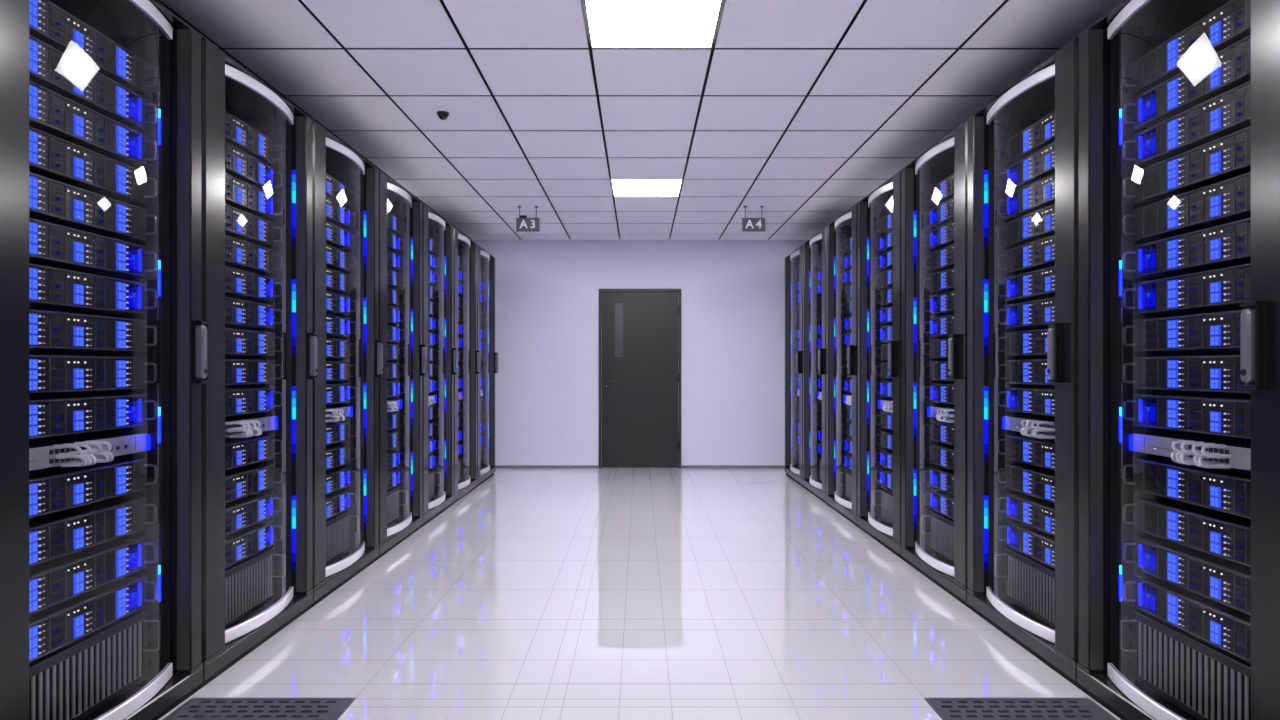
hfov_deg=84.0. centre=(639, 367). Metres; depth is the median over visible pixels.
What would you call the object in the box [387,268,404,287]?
server
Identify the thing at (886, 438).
server
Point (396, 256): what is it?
light
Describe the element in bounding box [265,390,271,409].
light
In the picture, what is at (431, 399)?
switch
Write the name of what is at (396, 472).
light
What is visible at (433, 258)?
light
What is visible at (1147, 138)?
light
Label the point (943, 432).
server
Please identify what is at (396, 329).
light
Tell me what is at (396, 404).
switch
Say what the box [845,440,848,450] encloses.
light
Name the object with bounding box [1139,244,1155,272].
light
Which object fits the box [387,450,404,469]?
server
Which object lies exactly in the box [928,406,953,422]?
switch
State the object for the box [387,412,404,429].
server
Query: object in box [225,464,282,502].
server
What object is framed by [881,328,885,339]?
light
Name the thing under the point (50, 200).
server
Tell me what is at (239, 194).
server
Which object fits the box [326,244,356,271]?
server
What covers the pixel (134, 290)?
light
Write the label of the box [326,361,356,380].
server
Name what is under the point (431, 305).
server
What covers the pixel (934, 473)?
light
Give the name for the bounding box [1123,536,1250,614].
server
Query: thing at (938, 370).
server
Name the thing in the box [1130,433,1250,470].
switch
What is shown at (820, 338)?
server
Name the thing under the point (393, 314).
server
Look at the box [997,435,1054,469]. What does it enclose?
server
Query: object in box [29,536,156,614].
server
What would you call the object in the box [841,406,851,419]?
server
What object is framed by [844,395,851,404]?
switch
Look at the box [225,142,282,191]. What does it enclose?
server
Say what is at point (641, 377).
door
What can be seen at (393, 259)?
server
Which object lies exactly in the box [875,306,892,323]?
server
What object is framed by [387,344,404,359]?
server
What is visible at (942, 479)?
server
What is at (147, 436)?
light
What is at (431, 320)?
server
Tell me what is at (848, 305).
server
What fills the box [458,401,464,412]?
server
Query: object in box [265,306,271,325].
light
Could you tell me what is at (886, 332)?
server
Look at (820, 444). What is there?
server
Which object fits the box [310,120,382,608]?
tall cabinet
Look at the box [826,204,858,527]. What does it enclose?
tall cabinet
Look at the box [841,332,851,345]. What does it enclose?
server
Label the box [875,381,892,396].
server
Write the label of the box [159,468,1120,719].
floor
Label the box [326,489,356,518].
server
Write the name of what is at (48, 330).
server
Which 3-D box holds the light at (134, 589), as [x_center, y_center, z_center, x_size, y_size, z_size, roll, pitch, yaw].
[-1.656,0.750,2.330,0.010,0.084,0.046,0,0,0]
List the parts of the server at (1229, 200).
handle, light panel, light panel, light panel, indicator panel, light panel, light panel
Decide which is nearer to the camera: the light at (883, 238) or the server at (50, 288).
the server at (50, 288)
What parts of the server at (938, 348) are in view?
handle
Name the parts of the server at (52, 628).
light panel, light panel, light panel, indicator panel, light panel, light panel, indicator panel, light panel, light panel, light panel, handle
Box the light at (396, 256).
[395,255,398,267]
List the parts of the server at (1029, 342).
handle, light panel, light panel, light panel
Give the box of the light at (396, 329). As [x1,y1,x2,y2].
[395,328,398,339]
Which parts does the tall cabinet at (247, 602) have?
rail, door trim, door trim, mounting rail, glass door, handle, lever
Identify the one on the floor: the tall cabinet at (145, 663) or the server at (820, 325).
the tall cabinet at (145, 663)
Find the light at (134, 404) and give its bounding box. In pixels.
[128,398,140,424]
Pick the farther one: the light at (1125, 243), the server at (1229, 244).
the light at (1125, 243)
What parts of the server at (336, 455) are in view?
handle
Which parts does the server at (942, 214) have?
handle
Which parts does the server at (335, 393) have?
handle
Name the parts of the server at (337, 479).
handle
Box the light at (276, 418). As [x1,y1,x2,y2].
[275,417,277,428]
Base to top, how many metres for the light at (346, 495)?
0.084 m
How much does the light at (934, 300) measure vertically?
0.084 m
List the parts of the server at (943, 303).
handle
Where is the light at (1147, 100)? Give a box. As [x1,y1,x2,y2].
[1139,90,1155,121]
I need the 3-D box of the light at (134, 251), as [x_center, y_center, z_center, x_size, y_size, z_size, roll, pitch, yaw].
[-1.656,-0.355,2.330,0.010,0.084,0.046,0,0,0]
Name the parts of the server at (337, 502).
handle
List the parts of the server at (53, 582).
light panel, light panel, light panel, indicator panel, light panel, light panel, indicator panel, light panel, light panel, light panel, handle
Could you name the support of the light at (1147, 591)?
attached to the server at (1227, 628)
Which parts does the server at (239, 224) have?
light panel, light panel, light panel, light panel, light panel, handle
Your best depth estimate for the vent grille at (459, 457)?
6.54 m
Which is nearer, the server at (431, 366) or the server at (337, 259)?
the server at (337, 259)
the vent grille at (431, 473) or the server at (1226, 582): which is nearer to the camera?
the server at (1226, 582)
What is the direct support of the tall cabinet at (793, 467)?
on the floor
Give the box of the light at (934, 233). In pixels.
[931,230,937,246]
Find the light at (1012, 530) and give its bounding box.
[1008,526,1016,547]
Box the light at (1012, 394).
[1008,390,1016,409]
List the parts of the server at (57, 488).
light panel, light panel, light panel, indicator panel, light panel, light panel, indicator panel, light panel, light panel, light panel, indicator panel, handle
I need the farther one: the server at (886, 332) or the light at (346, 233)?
the server at (886, 332)
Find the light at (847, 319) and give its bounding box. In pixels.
[845,318,848,328]
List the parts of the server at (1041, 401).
handle, light panel, light panel, light panel, light panel, light panel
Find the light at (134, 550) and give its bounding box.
[128,544,140,571]
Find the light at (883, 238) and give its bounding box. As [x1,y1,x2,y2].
[881,236,885,248]
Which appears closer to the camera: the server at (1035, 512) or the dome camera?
the server at (1035, 512)
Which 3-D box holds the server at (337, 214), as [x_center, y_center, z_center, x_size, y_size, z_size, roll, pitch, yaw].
[-1.916,-0.854,3.756,0.590,0.106,0.642,0,0,0]
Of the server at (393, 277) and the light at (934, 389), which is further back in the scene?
the server at (393, 277)
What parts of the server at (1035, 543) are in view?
handle, light panel, light panel, light panel, light panel, light panel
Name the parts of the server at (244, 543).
light panel, light panel, light panel, light panel, light panel, handle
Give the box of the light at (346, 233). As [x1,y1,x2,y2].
[344,231,348,246]
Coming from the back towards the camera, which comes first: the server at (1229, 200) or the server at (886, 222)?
the server at (886, 222)
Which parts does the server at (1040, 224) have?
handle, light panel, light panel, light panel, light panel, light panel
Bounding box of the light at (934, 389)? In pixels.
[931,386,937,400]
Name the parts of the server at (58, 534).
light panel, light panel, light panel, indicator panel, light panel, light panel, indicator panel, light panel, light panel, light panel, indicator panel, handle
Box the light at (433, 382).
[432,380,434,390]
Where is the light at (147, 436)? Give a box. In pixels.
[146,435,149,449]
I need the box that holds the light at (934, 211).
[931,208,937,224]
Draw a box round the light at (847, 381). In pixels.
[845,380,848,390]
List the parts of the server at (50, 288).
light panel, light panel, light panel, indicator panel, light panel, light panel, indicator panel, light panel, light panel, light panel, handle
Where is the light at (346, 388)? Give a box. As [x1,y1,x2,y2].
[344,386,348,400]
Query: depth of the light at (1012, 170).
3.16 m
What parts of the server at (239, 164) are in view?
light panel, light panel, light panel, light panel, light panel, handle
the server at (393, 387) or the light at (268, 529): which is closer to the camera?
the light at (268, 529)
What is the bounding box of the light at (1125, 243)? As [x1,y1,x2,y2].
[1117,93,1133,613]
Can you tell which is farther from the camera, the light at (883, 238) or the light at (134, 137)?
the light at (883, 238)
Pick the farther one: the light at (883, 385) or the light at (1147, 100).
the light at (883, 385)
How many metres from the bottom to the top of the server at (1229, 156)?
0.106 m
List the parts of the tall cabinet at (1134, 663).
rail, door trim, mounting rail, door trim, lever, handle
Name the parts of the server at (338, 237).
handle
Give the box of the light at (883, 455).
[881,453,885,465]
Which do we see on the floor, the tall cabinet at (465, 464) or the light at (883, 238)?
the tall cabinet at (465, 464)
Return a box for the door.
[599,289,680,467]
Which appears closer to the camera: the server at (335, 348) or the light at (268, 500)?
the light at (268, 500)
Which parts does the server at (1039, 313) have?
handle, light panel, light panel, light panel, light panel, light panel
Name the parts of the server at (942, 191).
handle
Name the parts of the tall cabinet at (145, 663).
door trim, mounting rail, door trim, rail, handle, lever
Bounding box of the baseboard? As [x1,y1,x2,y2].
[496,465,783,467]
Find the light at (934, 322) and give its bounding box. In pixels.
[931,319,937,334]
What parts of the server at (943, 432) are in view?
handle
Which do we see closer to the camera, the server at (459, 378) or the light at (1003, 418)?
the light at (1003, 418)
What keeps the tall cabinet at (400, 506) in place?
on the floor
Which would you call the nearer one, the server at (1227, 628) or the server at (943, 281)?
the server at (1227, 628)
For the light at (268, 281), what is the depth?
3.17 m
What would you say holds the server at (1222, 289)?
in the tall cabinet at (1134, 663)
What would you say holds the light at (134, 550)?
attached to the server at (53, 582)
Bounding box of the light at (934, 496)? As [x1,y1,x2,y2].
[931,493,937,509]
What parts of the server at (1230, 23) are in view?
handle, light panel, light panel, light panel, indicator panel, light panel, light panel, indicator panel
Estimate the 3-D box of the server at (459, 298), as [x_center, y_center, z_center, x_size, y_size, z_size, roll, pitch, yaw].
[-1.916,-0.605,6.277,0.590,0.106,0.642,0,0,0]
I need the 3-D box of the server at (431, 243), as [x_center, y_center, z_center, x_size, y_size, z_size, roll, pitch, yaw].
[-1.916,-0.978,5.437,0.590,0.106,0.642,0,0,0]
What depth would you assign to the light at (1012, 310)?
3.16 m
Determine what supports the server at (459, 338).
in the tall cabinet at (465, 464)
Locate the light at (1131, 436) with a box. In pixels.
[1130,435,1133,449]
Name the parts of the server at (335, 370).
handle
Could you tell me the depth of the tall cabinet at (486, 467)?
7.47 m
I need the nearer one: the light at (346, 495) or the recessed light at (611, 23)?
the recessed light at (611, 23)
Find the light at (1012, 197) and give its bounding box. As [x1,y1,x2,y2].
[1008,193,1016,214]
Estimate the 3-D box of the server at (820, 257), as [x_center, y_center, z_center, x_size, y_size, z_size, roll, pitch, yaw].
[1.916,-0.978,6.277,0.590,0.106,0.642,0,0,0]
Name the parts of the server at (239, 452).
light panel, light panel, light panel, light panel, light panel, handle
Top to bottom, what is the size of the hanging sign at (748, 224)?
0.224 m
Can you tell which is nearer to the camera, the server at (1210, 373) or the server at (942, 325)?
the server at (1210, 373)
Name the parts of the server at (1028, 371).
handle, light panel, light panel, light panel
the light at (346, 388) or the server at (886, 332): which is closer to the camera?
the light at (346, 388)
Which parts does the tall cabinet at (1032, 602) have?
glass door, mounting rail, door trim, door trim, rail, lever, handle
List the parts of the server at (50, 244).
light panel, light panel, light panel, indicator panel, light panel, light panel, indicator panel, light panel, light panel, light panel, handle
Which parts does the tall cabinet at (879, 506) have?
glass door, rail, door trim, door trim, mounting rail, lever, handle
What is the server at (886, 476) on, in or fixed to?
in the tall cabinet at (879, 506)
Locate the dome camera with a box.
[437,111,448,119]
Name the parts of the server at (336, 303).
handle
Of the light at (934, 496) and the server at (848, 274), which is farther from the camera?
the server at (848, 274)
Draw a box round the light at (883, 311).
[881,309,885,321]
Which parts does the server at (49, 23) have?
light panel, light panel, light panel, indicator panel, light panel, light panel, indicator panel, light panel, light panel, light panel, indicator panel, handle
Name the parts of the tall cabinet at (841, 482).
glass door, rail, door trim, door trim, mounting rail, lever, handle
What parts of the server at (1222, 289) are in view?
handle, light panel, light panel, light panel, indicator panel, light panel, light panel, indicator panel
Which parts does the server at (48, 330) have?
light panel, light panel, light panel, indicator panel, light panel, light panel, indicator panel, light panel, light panel, light panel, indicator panel, handle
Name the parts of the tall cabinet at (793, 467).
glass door, rail, door trim, door trim, lever, mounting rail, handle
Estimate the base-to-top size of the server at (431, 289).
0.106 m
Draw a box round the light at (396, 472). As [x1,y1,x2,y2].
[395,471,398,484]
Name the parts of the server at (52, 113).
light panel, light panel, light panel, indicator panel, light panel, light panel, indicator panel, light panel, light panel, light panel, handle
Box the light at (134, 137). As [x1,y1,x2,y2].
[128,131,140,159]
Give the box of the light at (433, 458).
[432,456,434,466]
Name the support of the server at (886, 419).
in the tall cabinet at (879, 506)
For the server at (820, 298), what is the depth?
6.54 m
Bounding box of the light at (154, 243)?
[146,93,162,613]
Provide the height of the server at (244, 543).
0.106 m
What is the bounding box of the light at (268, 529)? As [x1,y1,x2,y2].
[265,526,271,546]
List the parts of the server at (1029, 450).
handle, light panel, light panel, light panel, light panel, light panel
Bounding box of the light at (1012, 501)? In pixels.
[1008,497,1016,518]
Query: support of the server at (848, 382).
in the tall cabinet at (841, 482)
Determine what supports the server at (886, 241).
in the tall cabinet at (879, 506)
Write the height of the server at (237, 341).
0.106 m
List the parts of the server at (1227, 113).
handle, light panel, light panel, light panel, indicator panel, light panel, light panel, indicator panel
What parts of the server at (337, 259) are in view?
handle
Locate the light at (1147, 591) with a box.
[1139,583,1155,613]
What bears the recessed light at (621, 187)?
in the ceiling
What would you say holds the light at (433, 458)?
attached to the server at (431, 458)
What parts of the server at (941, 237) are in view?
handle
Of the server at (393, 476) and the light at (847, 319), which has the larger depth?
the light at (847, 319)
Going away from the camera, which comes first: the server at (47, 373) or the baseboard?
the server at (47, 373)
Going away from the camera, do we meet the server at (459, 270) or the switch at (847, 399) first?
the switch at (847, 399)
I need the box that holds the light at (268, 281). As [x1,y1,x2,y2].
[265,278,271,297]
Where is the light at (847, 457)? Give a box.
[845,456,848,467]
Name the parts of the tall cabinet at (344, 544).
door trim, door trim, rail, mounting rail, glass door, handle, lever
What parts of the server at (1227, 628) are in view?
handle, light panel, light panel, light panel, indicator panel, light panel, light panel, indicator panel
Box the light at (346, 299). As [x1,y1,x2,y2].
[344,297,348,312]
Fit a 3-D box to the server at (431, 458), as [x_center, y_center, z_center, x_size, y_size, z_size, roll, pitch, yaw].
[-1.916,0.749,5.437,0.590,0.106,0.642,0,0,0]
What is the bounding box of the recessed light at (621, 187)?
[611,179,681,196]
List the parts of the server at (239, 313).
light panel, light panel, light panel, light panel, light panel, handle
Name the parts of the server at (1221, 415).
handle, light panel, light panel, light panel, indicator panel, light panel, light panel, indicator panel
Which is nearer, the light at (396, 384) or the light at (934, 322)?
the light at (934, 322)
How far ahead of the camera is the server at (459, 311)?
6.58 m
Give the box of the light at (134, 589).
[128,583,140,611]
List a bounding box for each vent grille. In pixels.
[29,611,160,719]
[225,548,285,628]
[326,511,358,564]
[387,486,406,526]
[428,469,440,500]
[458,456,466,481]
[813,456,821,481]
[839,469,851,500]
[873,486,892,526]
[921,511,953,564]
[994,548,1054,628]
[1119,611,1250,719]
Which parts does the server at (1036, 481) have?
handle, light panel, light panel, light panel, light panel, light panel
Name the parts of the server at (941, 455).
handle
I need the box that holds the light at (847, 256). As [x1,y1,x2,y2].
[845,255,848,266]
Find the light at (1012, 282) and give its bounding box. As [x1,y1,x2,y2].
[1008,278,1016,297]
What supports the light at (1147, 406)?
attached to the server at (1221, 415)
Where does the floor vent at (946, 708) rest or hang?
in the floor
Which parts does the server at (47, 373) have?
light panel, light panel, light panel, indicator panel, light panel, light panel, indicator panel, light panel, light panel, light panel, indicator panel, handle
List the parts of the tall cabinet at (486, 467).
mounting rail, door trim, door trim, rail, glass door, handle, lever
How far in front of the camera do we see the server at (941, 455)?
3.93 m
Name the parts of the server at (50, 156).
light panel, light panel, light panel, indicator panel, light panel, light panel, indicator panel, light panel, light panel, light panel, indicator panel, handle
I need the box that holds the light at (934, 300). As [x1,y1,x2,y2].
[931,297,937,312]
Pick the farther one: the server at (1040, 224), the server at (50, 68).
the server at (1040, 224)
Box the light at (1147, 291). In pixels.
[1139,283,1155,310]
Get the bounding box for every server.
[29,0,156,93]
[29,35,156,129]
[29,80,156,166]
[29,126,156,203]
[29,172,156,240]
[29,218,156,277]
[29,263,156,314]
[29,309,156,351]
[29,355,156,392]
[29,394,156,438]
[29,458,156,518]
[29,497,156,566]
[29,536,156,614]
[29,575,156,662]
[225,111,282,164]
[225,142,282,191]
[225,173,282,218]
[225,204,282,246]
[225,235,282,273]
[225,266,282,300]
[225,297,282,328]
[225,328,282,355]
[225,359,282,384]
[225,387,282,415]
[225,435,282,469]
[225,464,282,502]
[225,493,282,535]
[225,521,282,567]
[326,173,356,206]
[326,197,356,227]
[326,220,356,249]
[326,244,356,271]
[326,267,356,292]
[326,291,356,314]
[326,314,356,336]
[326,338,356,357]
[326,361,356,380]
[326,383,356,404]
[326,421,356,444]
[326,444,356,469]
[326,467,356,494]
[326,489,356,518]
[387,211,404,233]
[387,230,404,251]
[387,249,404,269]
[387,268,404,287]
[387,287,404,305]
[387,306,404,323]
[387,325,404,341]
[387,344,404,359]
[387,362,404,378]
[387,381,404,396]
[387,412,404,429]
[387,431,404,449]
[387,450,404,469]
[387,469,404,489]
[428,237,438,253]
[428,252,438,268]
[428,268,438,283]
[428,284,438,299]
[428,300,438,314]
[428,316,438,330]
[428,332,438,345]
[428,348,438,360]
[428,363,438,376]
[428,379,438,392]
[428,406,438,419]
[428,422,438,436]
[428,438,438,453]
[428,454,438,469]
[458,255,464,267]
[458,269,464,281]
[458,282,464,294]
[458,296,464,308]
[458,310,464,321]
[458,323,464,334]
[458,337,464,348]
[458,350,464,361]
[458,364,464,375]
[458,377,464,388]
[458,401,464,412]
[458,415,464,426]
[458,429,464,441]
[458,443,464,455]
[815,255,821,267]
[815,269,821,281]
[815,282,821,294]
[815,296,821,308]
[815,310,821,321]
[815,323,821,334]
[815,337,821,348]
[815,377,821,388]
[815,401,821,412]
[815,415,821,426]
[815,429,821,441]
[815,443,821,455]
[841,237,851,253]
[841,252,851,268]
[841,268,851,283]
[841,284,851,299]
[841,300,851,314]
[841,316,851,330]
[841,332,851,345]
[841,348,847,360]
[841,363,851,376]
[841,379,851,392]
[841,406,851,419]
[841,422,851,436]
[841,438,851,453]
[841,454,851,469]
[875,211,892,233]
[875,230,892,251]
[875,249,892,269]
[875,268,892,287]
[875,287,892,305]
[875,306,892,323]
[875,325,892,341]
[875,344,887,359]
[875,363,892,378]
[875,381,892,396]
[875,412,892,429]
[875,431,892,449]
[875,450,892,469]
[875,469,892,489]
[923,173,953,206]
[923,197,953,227]
[923,220,953,249]
[923,244,953,271]
[923,267,953,292]
[923,291,953,314]
[923,314,953,336]
[923,338,948,357]
[923,361,953,380]
[923,383,953,404]
[923,421,953,444]
[923,444,953,469]
[923,467,953,494]
[923,489,953,518]
[997,111,1054,164]
[997,142,1054,191]
[997,173,1054,218]
[997,204,1054,246]
[997,235,1054,273]
[997,266,1054,300]
[997,297,1054,328]
[997,328,1048,355]
[997,359,1054,384]
[997,387,1054,415]
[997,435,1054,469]
[997,464,1054,502]
[997,493,1054,535]
[997,521,1054,567]
[1123,0,1250,93]
[1123,35,1250,129]
[1123,80,1250,166]
[1123,126,1250,203]
[1123,172,1250,240]
[1123,218,1250,277]
[1123,263,1250,314]
[1123,310,1242,351]
[1123,355,1250,392]
[1123,394,1250,438]
[1123,458,1250,518]
[1123,497,1250,566]
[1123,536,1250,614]
[1123,575,1250,662]
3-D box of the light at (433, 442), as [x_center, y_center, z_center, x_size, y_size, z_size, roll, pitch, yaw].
[-1.656,0.621,5.691,0.010,0.084,0.046,0,0,0]
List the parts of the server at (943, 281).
handle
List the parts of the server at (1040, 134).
handle, light panel, light panel, light panel, light panel, light panel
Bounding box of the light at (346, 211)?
[344,208,348,224]
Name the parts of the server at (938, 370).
handle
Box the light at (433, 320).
[432,318,434,328]
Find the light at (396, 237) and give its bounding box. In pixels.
[395,236,398,249]
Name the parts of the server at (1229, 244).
handle, light panel, light panel, light panel, indicator panel, light panel, light panel, indicator panel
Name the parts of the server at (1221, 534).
handle, light panel, light panel, light panel, indicator panel, light panel, light panel, indicator panel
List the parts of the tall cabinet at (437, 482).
mounting rail, door trim, door trim, rail, glass door, handle, lever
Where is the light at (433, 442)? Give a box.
[432,440,434,450]
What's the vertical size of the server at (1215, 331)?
0.106 m
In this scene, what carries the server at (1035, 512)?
in the tall cabinet at (1032, 602)
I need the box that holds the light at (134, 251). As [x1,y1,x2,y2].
[128,245,140,272]
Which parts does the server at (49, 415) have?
light panel, light panel, light panel, indicator panel, light panel, light panel, indicator panel, light panel, light panel, light panel, handle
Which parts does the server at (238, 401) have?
light panel, light panel, light panel, light panel, light panel, handle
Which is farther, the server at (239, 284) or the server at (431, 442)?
the server at (431, 442)
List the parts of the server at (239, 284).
light panel, light panel, light panel, light panel, light panel, handle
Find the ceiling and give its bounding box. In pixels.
[156,0,1123,239]
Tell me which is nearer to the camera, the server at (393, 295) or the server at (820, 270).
the server at (393, 295)
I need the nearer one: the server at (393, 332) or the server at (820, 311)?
the server at (393, 332)
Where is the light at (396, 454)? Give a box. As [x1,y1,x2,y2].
[395,453,398,465]
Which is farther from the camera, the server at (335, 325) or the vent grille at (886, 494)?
the vent grille at (886, 494)
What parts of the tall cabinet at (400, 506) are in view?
mounting rail, door trim, door trim, rail, glass door, handle, lever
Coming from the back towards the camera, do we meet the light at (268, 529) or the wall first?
the wall
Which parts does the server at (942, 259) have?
handle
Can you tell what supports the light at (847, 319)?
attached to the server at (848, 320)
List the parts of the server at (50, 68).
light panel, light panel, light panel, indicator panel, light panel, light panel, indicator panel, light panel, light panel, light panel, handle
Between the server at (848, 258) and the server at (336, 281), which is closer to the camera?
the server at (336, 281)
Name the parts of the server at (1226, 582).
handle, light panel, light panel, light panel, indicator panel, light panel, light panel, indicator panel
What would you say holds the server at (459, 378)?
in the tall cabinet at (465, 464)
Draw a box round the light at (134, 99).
[128,92,140,121]
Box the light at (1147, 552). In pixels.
[1139,544,1155,573]
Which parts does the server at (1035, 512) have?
handle, light panel, light panel, light panel, light panel, light panel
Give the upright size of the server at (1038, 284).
0.106 m
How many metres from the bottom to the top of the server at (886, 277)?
0.106 m
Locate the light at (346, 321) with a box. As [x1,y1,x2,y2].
[344,319,348,334]
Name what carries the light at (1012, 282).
attached to the server at (1038, 284)
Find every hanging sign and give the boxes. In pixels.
[516,206,538,231]
[742,206,764,231]
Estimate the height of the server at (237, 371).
0.106 m
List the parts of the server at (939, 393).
handle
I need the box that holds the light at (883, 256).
[881,254,885,267]
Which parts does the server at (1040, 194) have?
handle, light panel, light panel, light panel, light panel, light panel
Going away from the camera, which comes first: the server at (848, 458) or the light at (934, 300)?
the light at (934, 300)
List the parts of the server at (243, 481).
light panel, light panel, light panel, light panel, light panel, handle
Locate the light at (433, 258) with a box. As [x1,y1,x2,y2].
[432,256,434,266]
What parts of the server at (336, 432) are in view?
handle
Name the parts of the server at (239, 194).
light panel, light panel, light panel, light panel, light panel, handle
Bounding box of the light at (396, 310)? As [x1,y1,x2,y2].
[395,309,398,321]
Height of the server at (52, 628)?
0.106 m
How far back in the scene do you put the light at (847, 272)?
5.67 m
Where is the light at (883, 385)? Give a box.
[881,383,885,394]
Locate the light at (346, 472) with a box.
[344,470,348,485]
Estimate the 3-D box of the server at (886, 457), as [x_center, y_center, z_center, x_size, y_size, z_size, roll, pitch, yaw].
[1.916,0.620,4.597,0.590,0.106,0.642,0,0,0]
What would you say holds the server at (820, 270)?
in the tall cabinet at (814, 464)
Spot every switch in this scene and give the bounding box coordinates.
[29,433,149,470]
[225,416,277,437]
[326,406,351,421]
[387,400,401,411]
[428,395,435,404]
[458,392,461,399]
[818,392,821,399]
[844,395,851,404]
[878,400,892,412]
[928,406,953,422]
[1002,416,1054,438]
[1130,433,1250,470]
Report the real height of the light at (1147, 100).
0.084 m
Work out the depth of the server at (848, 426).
5.66 m
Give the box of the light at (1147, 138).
[1139,129,1155,159]
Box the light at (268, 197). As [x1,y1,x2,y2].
[265,194,271,214]
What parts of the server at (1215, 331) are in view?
handle, light panel, light panel, light panel, indicator panel, light panel, light panel, indicator panel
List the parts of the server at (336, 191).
handle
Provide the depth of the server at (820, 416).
6.56 m
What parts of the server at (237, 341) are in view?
light panel, light panel, light panel, light panel, light panel, handle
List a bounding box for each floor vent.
[163,698,355,719]
[924,698,1116,719]
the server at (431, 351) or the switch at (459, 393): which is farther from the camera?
the switch at (459, 393)
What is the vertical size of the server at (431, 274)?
0.106 m
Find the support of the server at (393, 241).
in the tall cabinet at (400, 506)
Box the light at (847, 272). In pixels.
[845,271,848,281]
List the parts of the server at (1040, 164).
handle, light panel, light panel, light panel, light panel, light panel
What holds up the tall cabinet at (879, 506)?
on the floor
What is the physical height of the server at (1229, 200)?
0.106 m
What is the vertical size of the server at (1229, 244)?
0.106 m
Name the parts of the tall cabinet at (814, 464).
glass door, rail, door trim, door trim, lever, mounting rail, handle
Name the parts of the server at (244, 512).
light panel, light panel, light panel, light panel, light panel, handle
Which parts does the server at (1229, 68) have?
handle, light panel, light panel, light panel, indicator panel, light panel, light panel, indicator panel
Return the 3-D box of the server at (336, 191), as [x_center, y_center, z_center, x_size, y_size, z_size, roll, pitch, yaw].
[-1.916,-0.978,3.756,0.590,0.106,0.642,0,0,0]
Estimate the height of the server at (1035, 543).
0.106 m
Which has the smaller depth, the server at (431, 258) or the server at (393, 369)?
the server at (393, 369)
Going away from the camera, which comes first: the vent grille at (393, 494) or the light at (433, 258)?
the vent grille at (393, 494)
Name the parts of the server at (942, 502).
handle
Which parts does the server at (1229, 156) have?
handle, light panel, light panel, light panel, indicator panel, light panel, light panel, indicator panel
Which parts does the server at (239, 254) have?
light panel, light panel, light panel, light panel, light panel, handle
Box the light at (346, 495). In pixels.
[344,493,348,508]
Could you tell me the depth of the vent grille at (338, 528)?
3.94 m
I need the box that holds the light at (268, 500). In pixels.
[265,497,271,517]
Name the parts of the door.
handle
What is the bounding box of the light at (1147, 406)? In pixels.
[1139,398,1155,424]
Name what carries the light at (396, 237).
attached to the server at (393, 241)
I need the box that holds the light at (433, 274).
[432,271,434,281]
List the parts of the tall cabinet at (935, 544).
glass door, mounting rail, door trim, door trim, rail, lever, handle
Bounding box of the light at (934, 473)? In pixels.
[931,470,937,486]
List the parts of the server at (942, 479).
handle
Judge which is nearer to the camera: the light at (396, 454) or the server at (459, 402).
the light at (396, 454)
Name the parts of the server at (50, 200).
light panel, light panel, light panel, indicator panel, light panel, light panel, indicator panel, light panel, light panel, light panel, indicator panel, handle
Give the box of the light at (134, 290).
[128,284,140,310]
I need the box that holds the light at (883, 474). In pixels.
[881,472,885,484]
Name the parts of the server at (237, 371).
light panel, light panel, light panel, light panel, light panel, handle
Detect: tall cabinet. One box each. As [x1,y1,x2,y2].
[0,0,208,719]
[199,37,317,688]
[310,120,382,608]
[376,170,426,559]
[421,204,456,527]
[452,227,479,504]
[476,245,497,486]
[784,245,803,486]
[803,227,827,504]
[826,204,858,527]
[857,170,903,559]
[901,120,969,608]
[967,37,1080,688]
[1077,0,1279,719]
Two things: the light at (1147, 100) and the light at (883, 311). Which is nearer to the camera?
the light at (1147, 100)
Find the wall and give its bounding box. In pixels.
[471,238,807,467]
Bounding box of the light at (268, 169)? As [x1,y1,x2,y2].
[265,166,271,186]
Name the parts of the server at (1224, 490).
handle, light panel, light panel, light panel, indicator panel, light panel, light panel, indicator panel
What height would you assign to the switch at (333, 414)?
0.068 m
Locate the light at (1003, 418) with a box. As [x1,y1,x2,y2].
[1002,417,1004,428]
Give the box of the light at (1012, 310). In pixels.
[1008,306,1016,325]
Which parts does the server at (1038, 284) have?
handle, light panel, light panel, light panel, light panel, light panel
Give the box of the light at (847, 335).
[845,334,848,343]
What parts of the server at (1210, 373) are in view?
handle, light panel, light panel, light panel, light panel, light panel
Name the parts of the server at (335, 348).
handle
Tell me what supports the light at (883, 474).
attached to the server at (886, 476)
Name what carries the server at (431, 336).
in the tall cabinet at (437, 482)
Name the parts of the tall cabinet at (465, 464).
mounting rail, door trim, door trim, rail, glass door, handle, lever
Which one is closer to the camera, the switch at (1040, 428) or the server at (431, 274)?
the switch at (1040, 428)
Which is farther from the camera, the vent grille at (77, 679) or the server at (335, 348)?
the server at (335, 348)
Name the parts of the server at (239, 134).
light panel, light panel, light panel, light panel, light panel, handle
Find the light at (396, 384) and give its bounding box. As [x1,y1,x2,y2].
[395,383,398,394]
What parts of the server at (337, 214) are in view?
handle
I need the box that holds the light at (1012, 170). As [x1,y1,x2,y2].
[1008,165,1016,186]
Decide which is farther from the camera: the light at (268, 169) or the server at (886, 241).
the server at (886, 241)
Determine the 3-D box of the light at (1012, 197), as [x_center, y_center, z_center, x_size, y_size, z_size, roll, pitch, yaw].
[1.656,-0.728,3.161,0.010,0.084,0.064,0,0,0]
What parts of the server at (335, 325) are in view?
handle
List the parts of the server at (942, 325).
handle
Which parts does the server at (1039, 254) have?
handle, light panel, light panel, light panel, light panel, light panel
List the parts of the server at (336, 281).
handle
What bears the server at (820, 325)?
in the tall cabinet at (814, 464)
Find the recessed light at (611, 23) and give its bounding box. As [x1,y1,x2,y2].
[584,0,722,47]

